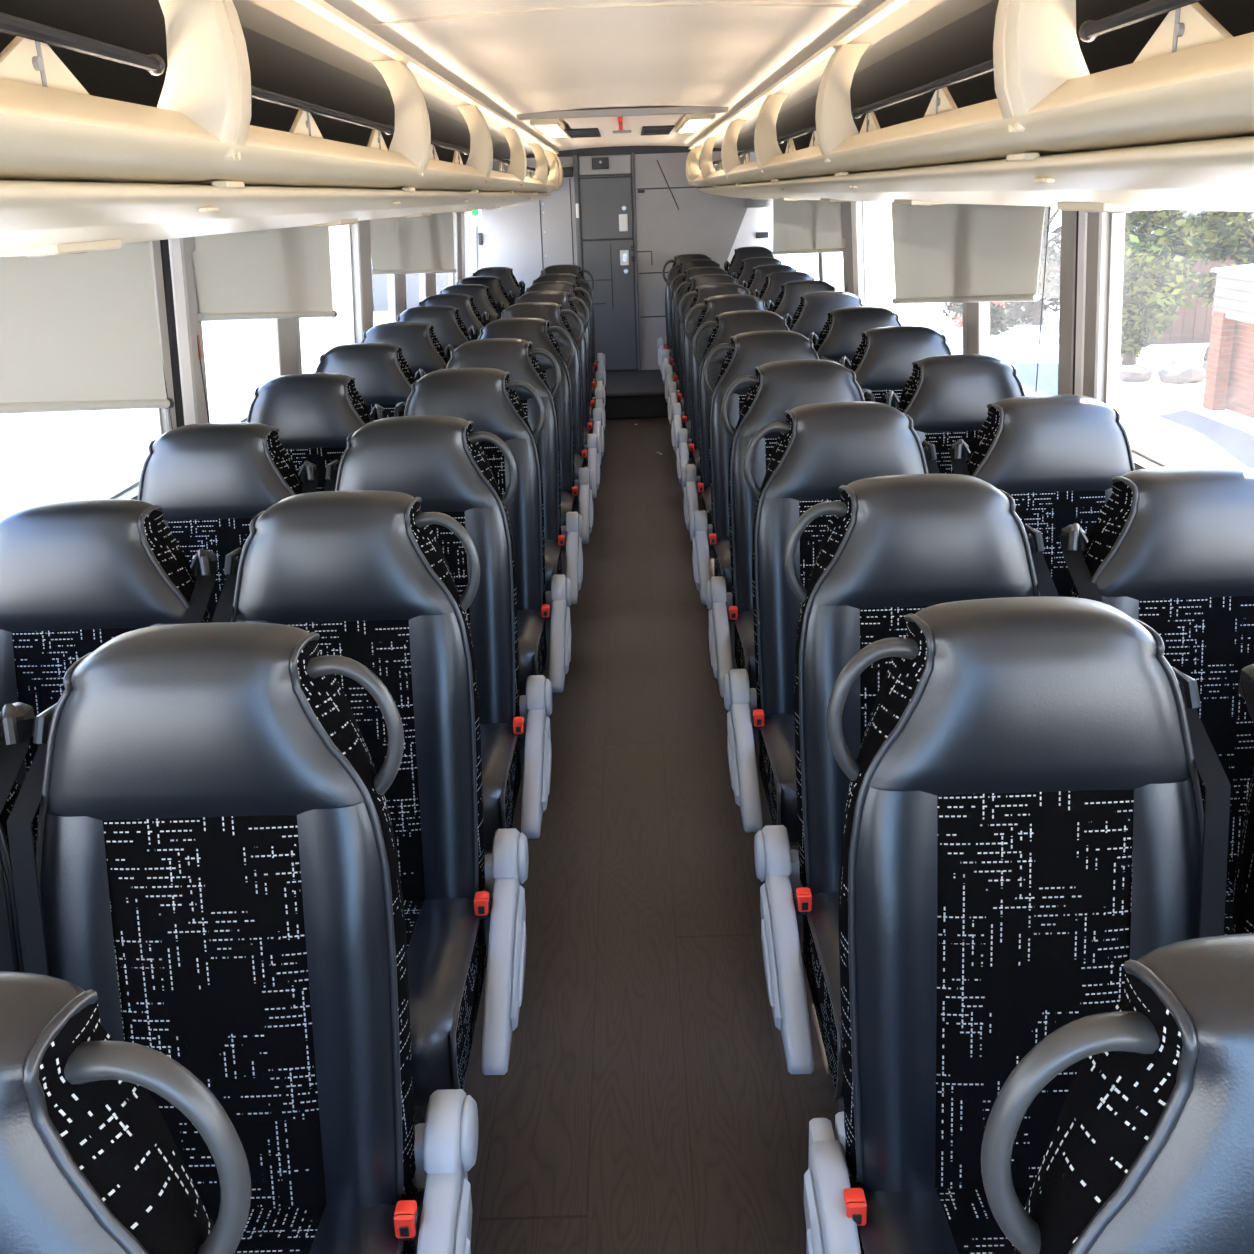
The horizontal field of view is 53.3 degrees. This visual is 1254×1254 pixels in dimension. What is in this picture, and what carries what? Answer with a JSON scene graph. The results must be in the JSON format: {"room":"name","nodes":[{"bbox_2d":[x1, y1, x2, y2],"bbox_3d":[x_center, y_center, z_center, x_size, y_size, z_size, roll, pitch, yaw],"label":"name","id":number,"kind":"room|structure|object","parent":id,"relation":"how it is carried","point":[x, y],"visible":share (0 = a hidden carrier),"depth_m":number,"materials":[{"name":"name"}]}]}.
{"room":"vehicle interior","nodes":[
{"label":"vehicle interior","id":0,"kind":"room"},
{"bbox_2d":[91,371,314,499],"bbox_3d":[-1.315,-0.763,4.760,0.110,1.820,13.500,-2,19,1],"label":"wall","id":1,"kind":"structure","parent":0,"point":[132,494],"depth_m":3.27,"materials":[{"name":"white"}]},
{"bbox_2d":[0,241,173,428],"bbox_3d":[-1.260,-0.512,2.651,0.040,0.640,1.594,-2,19,1],"label":"roller blind","id":2,"kind":"object","parent":1,"relation":"attached to","point":[79,332],"visible":0.79,"depth_m":2.87,"materials":[{"name":"fabric"}]},
{"bbox_2d":[96,408,162,498],"bbox_3d":[-1.311,0.153,0.845,0.082,0.645,5.500,-2,19,1],"label":"window","id":3,"kind":"structure","parent":1,"relation":"in","point":[154,418],"depth_m":3.48,"materials":[{"name":"clear glass"}]},
{"bbox_2d":[149,237,209,433],"bbox_3d":[-1.290,-0.856,3.585,0.082,0.738,0.340,-2,19,1],"label":"window post","id":4,"kind":"object","parent":1,"relation":"attached to","point":[176,298],"visible":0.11,"depth_m":3.57,"materials":[{"name":"grey metal"}]},
{"bbox_2d":[0,0,562,257],"bbox_3d":[-0.910,-1.588,4.248,0.784,0.418,13.030,-2,19,1],"label":"luggage rack","id":5,"kind":"object","parent":1,"relation":"attached to","point":[122,121],"visible":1,"depth_m":2.13,"materials":[{"name":"beige plastic"}]},
{"bbox_2d":[0,239,121,257],"bbox_3d":[-0.916,-0.611,2.009,0.110,0.026,0.260,-2,19,1],"label":"light","id":6,"kind":"object","parent":5,"relation":"attached to","point":[78,247],"depth_m":1.94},
{"bbox_2d":[230,224,354,421],"bbox_3d":[-1.317,-1.232,4.852,0.082,0.645,2.300,-2,19,1],"label":"window","id":7,"kind":"structure","parent":1,"relation":"in","point":[283,335],"depth_m":4.85,"materials":[{"name":"clear glass"}]},
{"bbox_2d":[192,226,336,422],"bbox_3d":[-1.263,-1.170,4.555,0.040,0.640,1.822,-2,19,1],"label":"roller blind","id":8,"kind":"object","parent":7,"relation":"attached to","point":[280,273],"visible":0.72,"depth_m":4.34,"materials":[{"name":"fabric"}]},
{"bbox_2d":[350,220,373,342],"bbox_3d":[-1.287,-1.712,6.061,0.097,0.738,0.300,-2,19,1],"label":"window post","id":9,"kind":"object","parent":1,"relation":"attached to","point":[360,231],"visible":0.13,"depth_m":5.98,"materials":[{"name":"grey metal"}]},
{"bbox_2d":[387,273,453,321],"bbox_3d":[-1.322,-2.254,7.810,0.082,0.645,3.360,-2,19,1],"label":"window","id":10,"kind":"structure","parent":1,"relation":"in","point":[397,303],"depth_m":7.24,"materials":[{"name":"clear glass"}]},
{"bbox_2d":[370,212,455,325],"bbox_3d":[-1.268,-2.262,7.712,0.040,0.640,3.260,-2,19,1],"label":"roller blind","id":11,"kind":"object","parent":10,"relation":"attached to","point":[424,244],"visible":0.78,"depth_m":7.39,"materials":[{"name":"fabric"}]},
{"bbox_2d":[453,212,464,284],"bbox_3d":[-1.295,-2.944,9.624,0.092,0.738,0.520,-2,19,1],"label":"window post","id":12,"kind":"object","parent":1,"relation":"attached to","point":[458,218],"visible":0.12,"depth_m":9.47,"materials":[{"name":"grey metal"}]},
{"bbox_2d":[323,0,885,150],"bbox_3d":[-0.016,-1.781,4.357,2.800,0.320,13.400,-2,19,1],"label":"ceiling","id":13,"kind":"structure","parent":0,"point":[513,57],"depth_m":3.42,"materials":[{"name":"plastic"}]},
{"bbox_2d":[516,106,727,137],"bbox_3d":[-0.023,-2.776,6.928,1.000,0.050,2.190,-2,19,1],"label":"roof hatch","id":14,"kind":"object","parent":13,"relation":"attached to","point":[648,120],"visible":0.93,"depth_m":6.27,"materials":[{"name":"plastic"}]},
{"bbox_2d":[468,146,781,369],"bbox_3d":[0.004,-3.116,11.006,2.720,2.100,0.160,-2,19,1],"label":"wall","id":15,"kind":"structure","parent":0,"point":[674,218],"depth_m":10.86,"materials":[{"name":"grey plastic"}]},
{"bbox_2d":[573,152,640,370],"bbox_3d":[-0.170,-3.161,10.938,0.527,1.840,0.058,-2,19,1],"label":"door","id":16,"kind":"structure","parent":15,"relation":"in","point":[604,185],"depth_m":10.90,"materials":[{"name":"grey metal"}]},
{"bbox_2d":[414,417,839,1253],"bbox_3d":[0.050,0.092,5.058,2.720,0.080,13.500,-2,19,1],"label":"floor","id":17,"kind":"structure","parent":0,"point":[647,1100],"depth_m":2.88,"materials":[{"name":"brown wood"}]},
{"bbox_2d":[0,702,36,971],"bbox_3d":[-1.015,0.672,1.536,0.480,1.194,0.700,-2,19,1],"label":"seat","id":18,"kind":"object","parent":17,"relation":"on","point":[17,720],"visible":0.3,"depth_m":1.63,"materials":[{"name":"black leather"}]},
{"bbox_2d":[0,499,217,840],"bbox_3d":[-1.006,0.420,2.265,0.480,1.194,0.700,-2,19,1],"label":"seat","id":19,"kind":"object","parent":17,"relation":"on","point":[77,575],"visible":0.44,"depth_m":2.31,"materials":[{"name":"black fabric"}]},
{"bbox_2d":[0,971,250,1253],"bbox_3d":[-0.472,0.909,0.796,0.556,1.194,0.699,-2,19,1],"label":"seat","id":20,"kind":"object","parent":17,"relation":"on","point":[90,1163],"visible":1,"depth_m":0.86,"materials":[{"name":"black leather"}]},
{"bbox_2d":[137,422,318,621],"bbox_3d":[-1.007,0.146,3.059,0.480,1.194,0.700,-2,19,1],"label":"seat","id":21,"kind":"object","parent":17,"relation":"on","point":[209,481],"visible":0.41,"depth_m":3.10,"materials":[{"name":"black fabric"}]},
{"bbox_2d":[7,622,477,1253],"bbox_3d":[-0.494,0.655,1.532,0.556,1.194,0.699,-2,19,1],"label":"seat","id":22,"kind":"object","parent":17,"relation":"on","point":[216,859],"visible":0.89,"depth_m":1.61,"materials":[{"name":"black leather"}]},
{"bbox_2d":[309,1199,402,1253],"bbox_3d":[-0.523,0.909,1.503,0.456,0.196,0.479,-2,19,1],"label":"cushion","id":23,"kind":"object","parent":22,"relation":"on","point":[336,1226],"depth_m":1.63,"materials":[{"name":"black leather"}]},
{"bbox_2d":[247,373,385,491],"bbox_3d":[-1.002,-0.155,3.928,0.480,1.194,0.700,-2,19,1],"label":"seat","id":24,"kind":"object","parent":17,"relation":"on","point":[314,414],"visible":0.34,"depth_m":3.96,"materials":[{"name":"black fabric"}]},
{"bbox_2d":[211,490,528,1120],"bbox_3d":[-0.479,0.403,2.261,0.556,1.194,0.699,-2,19,1],"label":"seat","id":25,"kind":"object","parent":17,"relation":"on","point":[367,572],"visible":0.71,"depth_m":2.32,"materials":[{"name":"black leather"}]},
{"bbox_2d":[407,898,476,1107],"bbox_3d":[-0.509,0.656,2.232,0.456,0.196,0.479,-2,19,1],"label":"cushion","id":26,"kind":"object","parent":25,"relation":"on","point":[442,932],"depth_m":2.13,"materials":[{"name":"black leather"}]},
{"bbox_2d":[456,919,486,1089],"bbox_3d":[-0.276,0.658,2.246,0.008,0.168,0.453,-2,19,1],"label":"cushion","id":27,"kind":"object","parent":25,"relation":"on","point":[471,959],"depth_m":2.21,"materials":[{"name":"black fabric"}]},
{"bbox_2d":[315,343,425,417],"bbox_3d":[-0.998,-0.440,4.750,0.480,1.194,0.700,-2,19,1],"label":"seat","id":28,"kind":"object","parent":17,"relation":"on","point":[383,376],"visible":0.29,"depth_m":4.78,"materials":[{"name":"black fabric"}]},
{"bbox_2d":[361,322,453,376],"bbox_3d":[-0.999,-0.717,5.554,0.480,1.194,0.700,-2,19,1],"label":"seat","id":29,"kind":"object","parent":17,"relation":"on","point":[422,349],"visible":0.24,"depth_m":5.59,"materials":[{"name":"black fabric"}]},
{"bbox_2d":[397,306,477,358],"bbox_3d":[-0.995,-0.998,6.367,0.480,1.194,0.700,-2,19,1],"label":"seat","id":30,"kind":"object","parent":17,"relation":"on","point":[449,328],"visible":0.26,"depth_m":6.40,"materials":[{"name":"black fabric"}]},
{"bbox_2d":[324,416,551,931],"bbox_3d":[-0.478,0.129,3.054,0.556,1.194,0.699,-2,19,1],"label":"seat","id":31,"kind":"object","parent":17,"relation":"on","point":[440,461],"visible":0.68,"depth_m":3.11,"materials":[{"name":"black leather"}]},
{"bbox_2d":[481,722,514,853],"bbox_3d":[-0.508,0.382,3.026,0.456,0.196,0.479,-2,19,1],"label":"cushion","id":32,"kind":"object","parent":31,"relation":"on","point":[497,738],"depth_m":2.91,"materials":[{"name":"black leather"}]},
{"bbox_2d":[504,737,520,828],"bbox_3d":[-0.276,0.384,3.040,0.008,0.168,0.453,-2,19,1],"label":"cushion","id":33,"kind":"object","parent":31,"relation":"on","point":[512,763],"depth_m":3.01,"materials":[{"name":"black fabric"}]},
{"bbox_2d":[419,294,489,338],"bbox_3d":[-1.017,-1.269,7.151,0.480,1.194,0.700,-2,19,1],"label":"seat","id":34,"kind":"object","parent":17,"relation":"on","point":[469,313],"visible":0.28,"depth_m":7.18,"materials":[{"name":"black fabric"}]},
{"bbox_2d":[440,284,503,323],"bbox_3d":[-1.013,-1.537,7.926,0.480,1.194,0.700,-2,19,1],"label":"seat","id":35,"kind":"object","parent":17,"relation":"on","point":[482,299],"visible":0.22,"depth_m":7.96,"materials":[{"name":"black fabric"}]},
{"bbox_2d":[394,368,570,768],"bbox_3d":[-0.467,-0.172,3.924,0.556,1.194,0.699,-2,19,1],"label":"seat","id":36,"kind":"object","parent":17,"relation":"on","point":[486,397],"visible":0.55,"depth_m":3.98,"materials":[{"name":"black leather"}]},
{"bbox_2d":[517,609,542,695],"bbox_3d":[-0.496,0.081,3.895,0.456,0.196,0.479,-2,19,1],"label":"cushion","id":37,"kind":"object","parent":36,"relation":"on","point":[530,621],"depth_m":3.75,"materials":[{"name":"black leather"}]},
{"bbox_2d":[457,276,514,310],"bbox_3d":[-1.014,-1.814,8.730,0.480,1.194,0.700,-2,19,1],"label":"seat","id":38,"kind":"object","parent":17,"relation":"on","point":[496,289],"visible":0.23,"depth_m":8.77,"materials":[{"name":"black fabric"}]},
{"bbox_2d":[472,267,524,303],"bbox_3d":[-1.016,-2.146,9.652,0.480,1.194,0.700,-2,19,1],"label":"seat","id":39,"kind":"object","parent":17,"relation":"on","point":[509,282],"visible":0.23,"depth_m":9.69,"materials":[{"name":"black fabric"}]},
{"bbox_2d":[439,338,582,669],"bbox_3d":[-0.458,-0.457,4.746,0.556,1.194,0.699,-2,19,1],"label":"seat","id":40,"kind":"object","parent":17,"relation":"on","point":[517,357],"visible":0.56,"depth_m":4.81,"materials":[{"name":"black leather"}]},
{"bbox_2d":[545,539,558,590],"bbox_3d":[-0.488,-0.203,4.717,0.456,0.196,0.479,-2,19,1],"label":"cushion","id":41,"kind":"object","parent":40,"relation":"on","point":[551,545],"depth_m":4.59,"materials":[{"name":"black leather"}]},
{"bbox_2d":[478,318,592,573],"bbox_3d":[-0.439,-0.735,5.549,0.556,1.194,0.699,-2,19,1],"label":"seat","id":42,"kind":"object","parent":17,"relation":"on","point":[537,331],"visible":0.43,"depth_m":5.61,"materials":[{"name":"black leather"}]},
{"bbox_2d":[500,302,599,504],"bbox_3d":[-0.425,-1.016,6.362,0.556,1.194,0.699,-2,19,1],"label":"seat","id":43,"kind":"object","parent":17,"relation":"on","point":[552,312],"visible":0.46,"depth_m":6.42,"materials":[{"name":"black leather"}]},
{"bbox_2d":[516,290,603,510],"bbox_3d":[-0.419,-1.288,7.146,0.556,1.194,0.699,-2,19,1],"label":"seat","id":44,"kind":"object","parent":17,"relation":"on","point":[594,425],"visible":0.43,"depth_m":7.21,"materials":[{"name":"black leather"}]},
{"bbox_2d":[525,273,604,415],"bbox_3d":[-0.439,-1.833,8.725,0.556,1.194,0.699,-2,19,1],"label":"seat","id":45,"kind":"object","parent":17,"relation":"on","point":[599,382],"visible":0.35,"depth_m":8.79,"materials":[{"name":"black leather"}]},
{"bbox_2d":[526,281,604,466],"bbox_3d":[-0.425,-1.556,7.921,0.556,1.194,0.699,-2,19,1],"label":"seat","id":46,"kind":"object","parent":17,"relation":"on","point":[598,401],"visible":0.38,"depth_m":7.99,"materials":[{"name":"black leather"}]},
{"bbox_2d":[532,264,605,392],"bbox_3d":[-0.451,-2.164,9.647,0.556,1.194,0.699,-2,19,1],"label":"seat","id":47,"kind":"object","parent":17,"relation":"on","point":[599,364],"visible":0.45,"depth_m":9.71,"materials":[{"name":"black leather"}]},
{"bbox_2d":[592,370,667,418],"bbox_3d":[0.036,-1.990,10.647,0.920,0.205,1.374,-2,19,1],"label":"step","id":48,"kind":"structure","parent":17,"relation":"on","point":[628,394],"depth_m":10.05,"materials":[{"name":"plastic"}]},
{"bbox_2d":[657,254,710,373],"bbox_3d":[0.532,-2.506,10.525,0.556,1.194,0.699,-2,19,1],"label":"seat","id":49,"kind":"object","parent":17,"relation":"on","point":[661,345],"visible":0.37,"depth_m":10.60,"materials":[{"name":"black leather"}]},
{"bbox_2d":[661,259,719,383],"bbox_3d":[0.546,-2.233,9.752,0.556,1.194,0.699,-2,19,1],"label":"seat","id":50,"kind":"object","parent":17,"relation":"on","point":[666,359],"visible":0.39,"depth_m":9.82,"materials":[{"name":"black leather"}]},
{"bbox_2d":[664,267,727,402],"bbox_3d":[0.543,-1.933,8.914,0.556,1.194,0.699,-2,19,1],"label":"seat","id":51,"kind":"object","parent":17,"relation":"on","point":[669,375],"visible":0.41,"depth_m":8.99,"materials":[{"name":"black leather"}]},
{"bbox_2d":[667,274,737,463],"bbox_3d":[0.538,-1.645,8.082,0.556,1.194,0.699,-2,19,1],"label":"seat","id":52,"kind":"object","parent":17,"relation":"on","point":[674,395],"visible":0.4,"depth_m":8.15,"materials":[{"name":"black leather"}]},
{"bbox_2d":[671,283,749,501],"bbox_3d":[0.533,-1.354,7.241,0.556,1.194,0.699,-2,19,1],"label":"seat","id":53,"kind":"object","parent":17,"relation":"on","point":[679,419],"visible":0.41,"depth_m":7.31,"materials":[{"name":"black leather"}]},
{"bbox_2d":[676,294,767,491],"bbox_3d":[0.532,-1.070,6.419,0.556,1.194,0.699,-2,19,1],"label":"seat","id":54,"kind":"object","parent":17,"relation":"on","point":[713,306],"visible":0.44,"depth_m":6.48,"materials":[{"name":"black leather"}]},
{"bbox_2d":[682,310,789,540],"bbox_3d":[0.527,-0.762,5.531,0.556,1.194,0.699,-2,19,1],"label":"seat","id":55,"kind":"object","parent":17,"relation":"on","point":[726,325],"visible":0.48,"depth_m":5.59,"materials":[{"name":"black leather"}]},
{"bbox_2d":[724,246,773,275],"bbox_3d":[1.075,-2.565,10.505,0.480,1.194,0.700,-2,19,1],"label":"seat","id":56,"kind":"object","parent":17,"relation":"on","point":[741,253],"visible":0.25,"depth_m":10.54,"materials":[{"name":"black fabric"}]},
{"bbox_2d":[691,330,828,668],"bbox_3d":[0.524,-0.472,4.690,0.556,1.194,0.699,-2,19,1],"label":"seat","id":57,"kind":"object","parent":17,"relation":"on","point":[747,351],"visible":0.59,"depth_m":4.75,"materials":[{"name":"black leather"}]},
{"bbox_2d":[715,537,731,592],"bbox_3d":[0.569,-0.221,4.660,0.456,0.196,0.479,-2,19,1],"label":"cushion","id":58,"kind":"object","parent":57,"relation":"on","point":[722,544],"depth_m":4.55,"materials":[{"name":"black leather"}]},
{"bbox_2d":[740,264,796,294],"bbox_3d":[1.070,-1.949,8.909,0.480,1.194,0.700,-2,19,1],"label":"seat","id":59,"kind":"object","parent":17,"relation":"on","point":[757,280],"visible":0.15,"depth_m":8.94,"materials":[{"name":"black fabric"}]},
{"bbox_2d":[752,271,813,311],"bbox_3d":[1.071,-1.662,8.077,0.480,1.194,0.700,-2,19,1],"label":"seat","id":60,"kind":"object","parent":17,"relation":"on","point":[771,288],"visible":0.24,"depth_m":8.11,"materials":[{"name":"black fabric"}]},
{"bbox_2d":[706,360,874,753],"bbox_3d":[0.530,-0.178,3.839,0.556,1.194,0.699,-2,19,1],"label":"seat","id":61,"kind":"object","parent":17,"relation":"on","point":[778,387],"visible":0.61,"depth_m":3.90,"materials":[{"name":"black leather"}]},
{"bbox_2d":[737,610,755,688],"bbox_3d":[0.575,0.073,3.809,0.456,0.196,0.479,-2,19,1],"label":"cushion","id":62,"kind":"object","parent":61,"relation":"on","point":[745,624],"depth_m":3.73,"materials":[{"name":"black leather"}]},
{"bbox_2d":[765,280,834,326],"bbox_3d":[1.067,-1.371,7.236,0.480,1.194,0.700,-2,19,1],"label":"seat","id":63,"kind":"object","parent":17,"relation":"on","point":[788,300],"visible":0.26,"depth_m":7.27,"materials":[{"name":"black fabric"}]},
{"bbox_2d":[784,291,862,345],"bbox_3d":[1.066,-1.086,6.413,0.480,1.194,0.700,-2,19,1],"label":"seat","id":64,"kind":"object","parent":17,"relation":"on","point":[811,315],"visible":0.22,"depth_m":6.45,"materials":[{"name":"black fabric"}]},
{"bbox_2d":[723,401,939,922],"bbox_3d":[0.526,0.097,3.045,0.556,1.194,0.699,-2,19,1],"label":"seat","id":65,"kind":"object","parent":17,"relation":"on","point":[820,448],"visible":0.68,"depth_m":3.10,"materials":[{"name":"black leather"}]},
{"bbox_2d":[759,730,776,824],"bbox_3d":[0.340,0.364,3.034,0.008,0.168,0.453,-2,19,1],"label":"cushion","id":66,"kind":"object","parent":65,"relation":"on","point":[767,741],"depth_m":3.00,"materials":[{"name":"black fabric"}]},
{"bbox_2d":[763,714,797,844],"bbox_3d":[0.572,0.348,3.016,0.456,0.196,0.479,-2,19,1],"label":"cushion","id":67,"kind":"object","parent":65,"relation":"on","point":[779,765],"depth_m":2.91,"materials":[{"name":"black leather"}]},
{"bbox_2d":[807,306,901,362],"bbox_3d":[1.065,-0.779,5.525,0.480,1.194,0.700,-2,19,1],"label":"seat","id":68,"kind":"object","parent":17,"relation":"on","point":[840,336],"visible":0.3,"depth_m":5.56,"materials":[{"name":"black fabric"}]},
{"bbox_2d":[837,326,951,408],"bbox_3d":[1.062,-0.488,4.684,0.480,1.194,0.700,-2,19,1],"label":"seat","id":69,"kind":"object","parent":17,"relation":"on","point":[881,364],"visible":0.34,"depth_m":4.72,"materials":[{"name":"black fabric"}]},
{"bbox_2d":[754,474,1058,1111],"bbox_3d":[0.526,0.378,2.232,0.556,1.194,0.699,-2,19,1],"label":"seat","id":70,"kind":"object","parent":17,"relation":"on","point":[893,547],"visible":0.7,"depth_m":2.29,"materials":[{"name":"black leather"}]},
{"bbox_2d":[803,915,837,1091],"bbox_3d":[0.339,0.645,2.222,0.008,0.168,0.453,-2,19,1],"label":"cushion","id":71,"kind":"object","parent":70,"relation":"on","point":[819,962],"depth_m":2.17,"materials":[{"name":"black fabric"}]},
{"bbox_2d":[810,892,842,1098],"bbox_3d":[0.571,0.629,2.203,0.456,0.196,0.479,-2,19,1],"label":"cushion","id":72,"kind":"object","parent":70,"relation":"on","point":[824,906],"depth_m":2.18,"materials":[{"name":"black leather"}]},
{"bbox_2d":[882,354,1024,473],"bbox_3d":[1.063,-0.195,3.833,0.480,1.194,0.700,-2,19,1],"label":"seat","id":73,"kind":"object","parent":17,"relation":"on","point":[946,398],"visible":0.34,"depth_m":3.87,"materials":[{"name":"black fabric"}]},
{"bbox_2d":[804,596,1230,1253],"bbox_3d":[0.501,0.624,1.523,0.538,1.194,0.699,-2,19,1],"label":"seat","id":74,"kind":"object","parent":17,"relation":"on","point":[1025,820],"visible":0.87,"depth_m":1.59,"materials":[{"name":"black leather"}]},
{"bbox_2d":[858,1187,958,1253],"bbox_3d":[0.537,0.875,1.493,0.456,0.196,0.479,-2,19,1],"label":"cushion","id":75,"kind":"object","parent":74,"relation":"on","point":[891,1220],"depth_m":1.61,"materials":[{"name":"black leather"}]},
{"bbox_2d":[949,394,1134,596],"bbox_3d":[1.071,0.080,3.039,0.480,1.194,0.700,-2,19,1],"label":"seat","id":76,"kind":"object","parent":17,"relation":"on","point":[1058,457],"visible":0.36,"depth_m":3.08,"materials":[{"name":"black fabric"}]},
{"bbox_2d":[981,933,1253,1253],"bbox_3d":[0.485,0.879,0.787,0.556,1.194,0.699,-2,19,1],"label":"seat","id":77,"kind":"object","parent":17,"relation":"on","point":[1150,1149],"visible":1,"depth_m":0.85,"materials":[{"name":"black leather"}]},
{"bbox_2d":[1059,465,1253,934],"bbox_3d":[1.071,0.361,2.227,0.480,1.194,0.700,-2,19,1],"label":"seat","id":78,"kind":"object","parent":17,"relation":"on","point":[1171,548],"visible":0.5,"depth_m":2.28,"materials":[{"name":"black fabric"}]},
{"bbox_2d":[1232,664,1253,934],"bbox_3d":[1.067,0.606,1.517,0.480,1.194,0.700,-2,19,1],"label":"seat","id":79,"kind":"object","parent":17,"relation":"on","point":[1243,900],"visible":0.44,"depth_m":1.67,"materials":[{"name":"black leather"}]},
{"bbox_2d":[951,352,1185,469],"bbox_3d":[1.353,-0.848,4.735,0.110,1.820,13.500,-2,19,1],"label":"wall","id":80,"kind":"structure","parent":0,"point":[1140,462],"depth_m":3.22,"materials":[{"name":"white"}]},
{"bbox_2d":[772,199,844,254],"bbox_3d":[1.264,-2.798,9.008,0.040,0.640,3.852,-2,19,1],"label":"roller blind","id":81,"kind":"object","parent":80,"relation":"attached to","point":[799,226],"visible":0.71,"depth_m":8.72,"materials":[{"name":"fabric"}]},
{"bbox_2d":[841,201,864,305],"bbox_3d":[1.290,-2.167,7.114,0.092,0.738,0.500,-2,19,1],"label":"window post","id":82,"kind":"object","parent":80,"relation":"attached to","point":[851,212],"visible":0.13,"depth_m":6.99,"materials":[{"name":"grey metal"}]},
{"bbox_2d":[862,201,1034,395],"bbox_3d":[1.327,-1.479,5.300,0.082,0.645,3.380,-2,19,1],"label":"window","id":83,"kind":"structure","parent":80,"relation":"in","point":[976,315],"depth_m":4.81,"materials":[{"name":"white glass"}]},
{"bbox_2d":[891,202,1049,394],"bbox_3d":[1.271,-1.398,4.956,0.040,0.640,2.322,-2,19,1],"label":"roller blind","id":84,"kind":"object","parent":83,"relation":"attached to","point":[943,253],"visible":0.84,"depth_m":4.63,"materials":[{"name":"fabric"}]},
{"bbox_2d":[686,0,1253,212],"bbox_3d":[0.887,-1.645,4.231,0.784,0.418,13.030,-2,19,1],"label":"luggage rack","id":85,"kind":"object","parent":80,"relation":"attached to","point":[1109,106],"visible":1,"depth_m":2.19,"materials":[{"name":"beige plastic"}]},
{"bbox_2d":[1057,202,1161,212],"bbox_3d":[0.912,-0.799,2.370,0.110,0.026,0.260,-2,19,1],"label":"window shade","id":86,"kind":"object","parent":85,"relation":"attached to","point":[1064,206],"depth_m":2.29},
{"bbox_2d":[1058,210,1109,402],"bbox_3d":[1.296,-0.932,3.542,0.090,0.738,0.300,-2,19,1],"label":"window post","id":87,"kind":"object","parent":80,"relation":"attached to","point":[1084,255],"visible":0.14,"depth_m":3.50,"materials":[{"name":"grey metal"}]},
{"bbox_2d":[1104,213,1180,466],"bbox_3d":[1.334,0.070,0.820,0.082,0.645,5.500,-2,19,1],"label":"window","id":88,"kind":"structure","parent":80,"relation":"in","point":[1117,220],"depth_m":3.38,"materials":[{"name":"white glass"}]},
{"label":"outside","id":89,"kind":"structure","parent":0,"visible":0},
{"bbox_2d":[0,210,1253,519],"bbox_3d":[15.032,-13.501,48.260,210.000,0.200,220.000,-2,19,1],"label":"ground","id":90,"kind":"structure","parent":89,"point":[50,456],"depth_m":21.59,"materials":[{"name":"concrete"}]},
{"bbox_2d":[323,226,346,351],"bbox_3d":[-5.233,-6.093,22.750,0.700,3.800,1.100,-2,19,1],"label":"building","id":91,"kind":"structure","parent":90,"relation":"on","point":[335,232],"depth_m":22.33,"materials":[{"name":"white"}]},
{"bbox_2d":[371,212,472,310],"bbox_3d":[-9.545,-13.879,42.800,9.200,5.700,4.200,-2,19,1],"label":"building","id":92,"kind":"structure","parent":90,"relation":"on","point":[379,281],"depth_m":41.55,"materials":[{"name":"white paint"}]},
{"bbox_2d":[990,344,1058,394],"bbox_3d":[5.013,-2.689,15.584,1.740,1.367,4.300,4,20,17],"label":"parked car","id":93,"kind":"object","parent":90,"relation":"on","point":[1024,357],"visible":0.02,"depth_m":15.11,"materials":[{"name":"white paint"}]},
{"bbox_2d":[990,206,1141,326],"bbox_3d":[10.156,-10.536,30.163,5.231,7.402,4.194,-18,24,-38],"label":"leafy tree","id":94,"kind":"object","parent":90,"relation":"on","point":[1031,312],"visible":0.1,"depth_m":30.77,"materials":[{"name":"green plant"}]},
{"bbox_2d":[1120,209,1210,364],"bbox_3d":[9.667,-7.484,23.211,2.621,5.162,2.625,15,25,40],"label":"leafy tree","id":95,"kind":"object","parent":90,"relation":"on","point":[1148,291],"visible":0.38,"depth_m":22.79,"materials":[{"name":"green plant"}]},
{"bbox_2d":[1124,249,1235,344],"bbox_3d":[11.533,-6.977,26.492,2.800,1.920,0.160,-2,19,1],"label":"fence","id":96,"kind":"object","parent":90,"relation":"on","point":[1193,325],"visible":0.2,"depth_m":26.59,"materials":[{"name":"wood"}]},
{"bbox_2d":[1157,359,1205,383],"bbox_3d":[9.659,-4.468,21.762,0.772,0.394,0.657,-12,22,-28],"label":"rock","id":97,"kind":"object","parent":90,"relation":"on","point":[1178,371],"visible":0.99,"depth_m":21.58,"materials":[{"name":"white stone"}]},
{"bbox_2d":[1125,401,1253,468],"bbox_3d":[8.083,-2.289,16.203,1.000,0.010,8.100,-2,19,1],"label":"strip","id":98,"kind":"object","parent":90,"relation":"on","point":[1238,443],"visible":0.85,"depth_m":17.68,"materials":[{"name":"concrete"}]},
{"bbox_2d":[1195,211,1253,307],"bbox_3d":[12.084,-7.768,23.749,2.469,5.178,2.146,11,23,33],"label":"leafy tree","id":99,"kind":"object","parent":90,"relation":"on","point":[1223,240],"visible":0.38,"depth_m":24.09,"materials":[{"name":"green plant"}]},
{"bbox_2d":[1202,264,1253,418],"bbox_3d":[12.277,-3.774,16.570,6.870,2.300,5.350,-2,19,1],"label":"brick building","id":100,"kind":"structure","parent":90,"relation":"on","point":[1229,380],"depth_m":18.67,"materials":[{"name":"red brick"}]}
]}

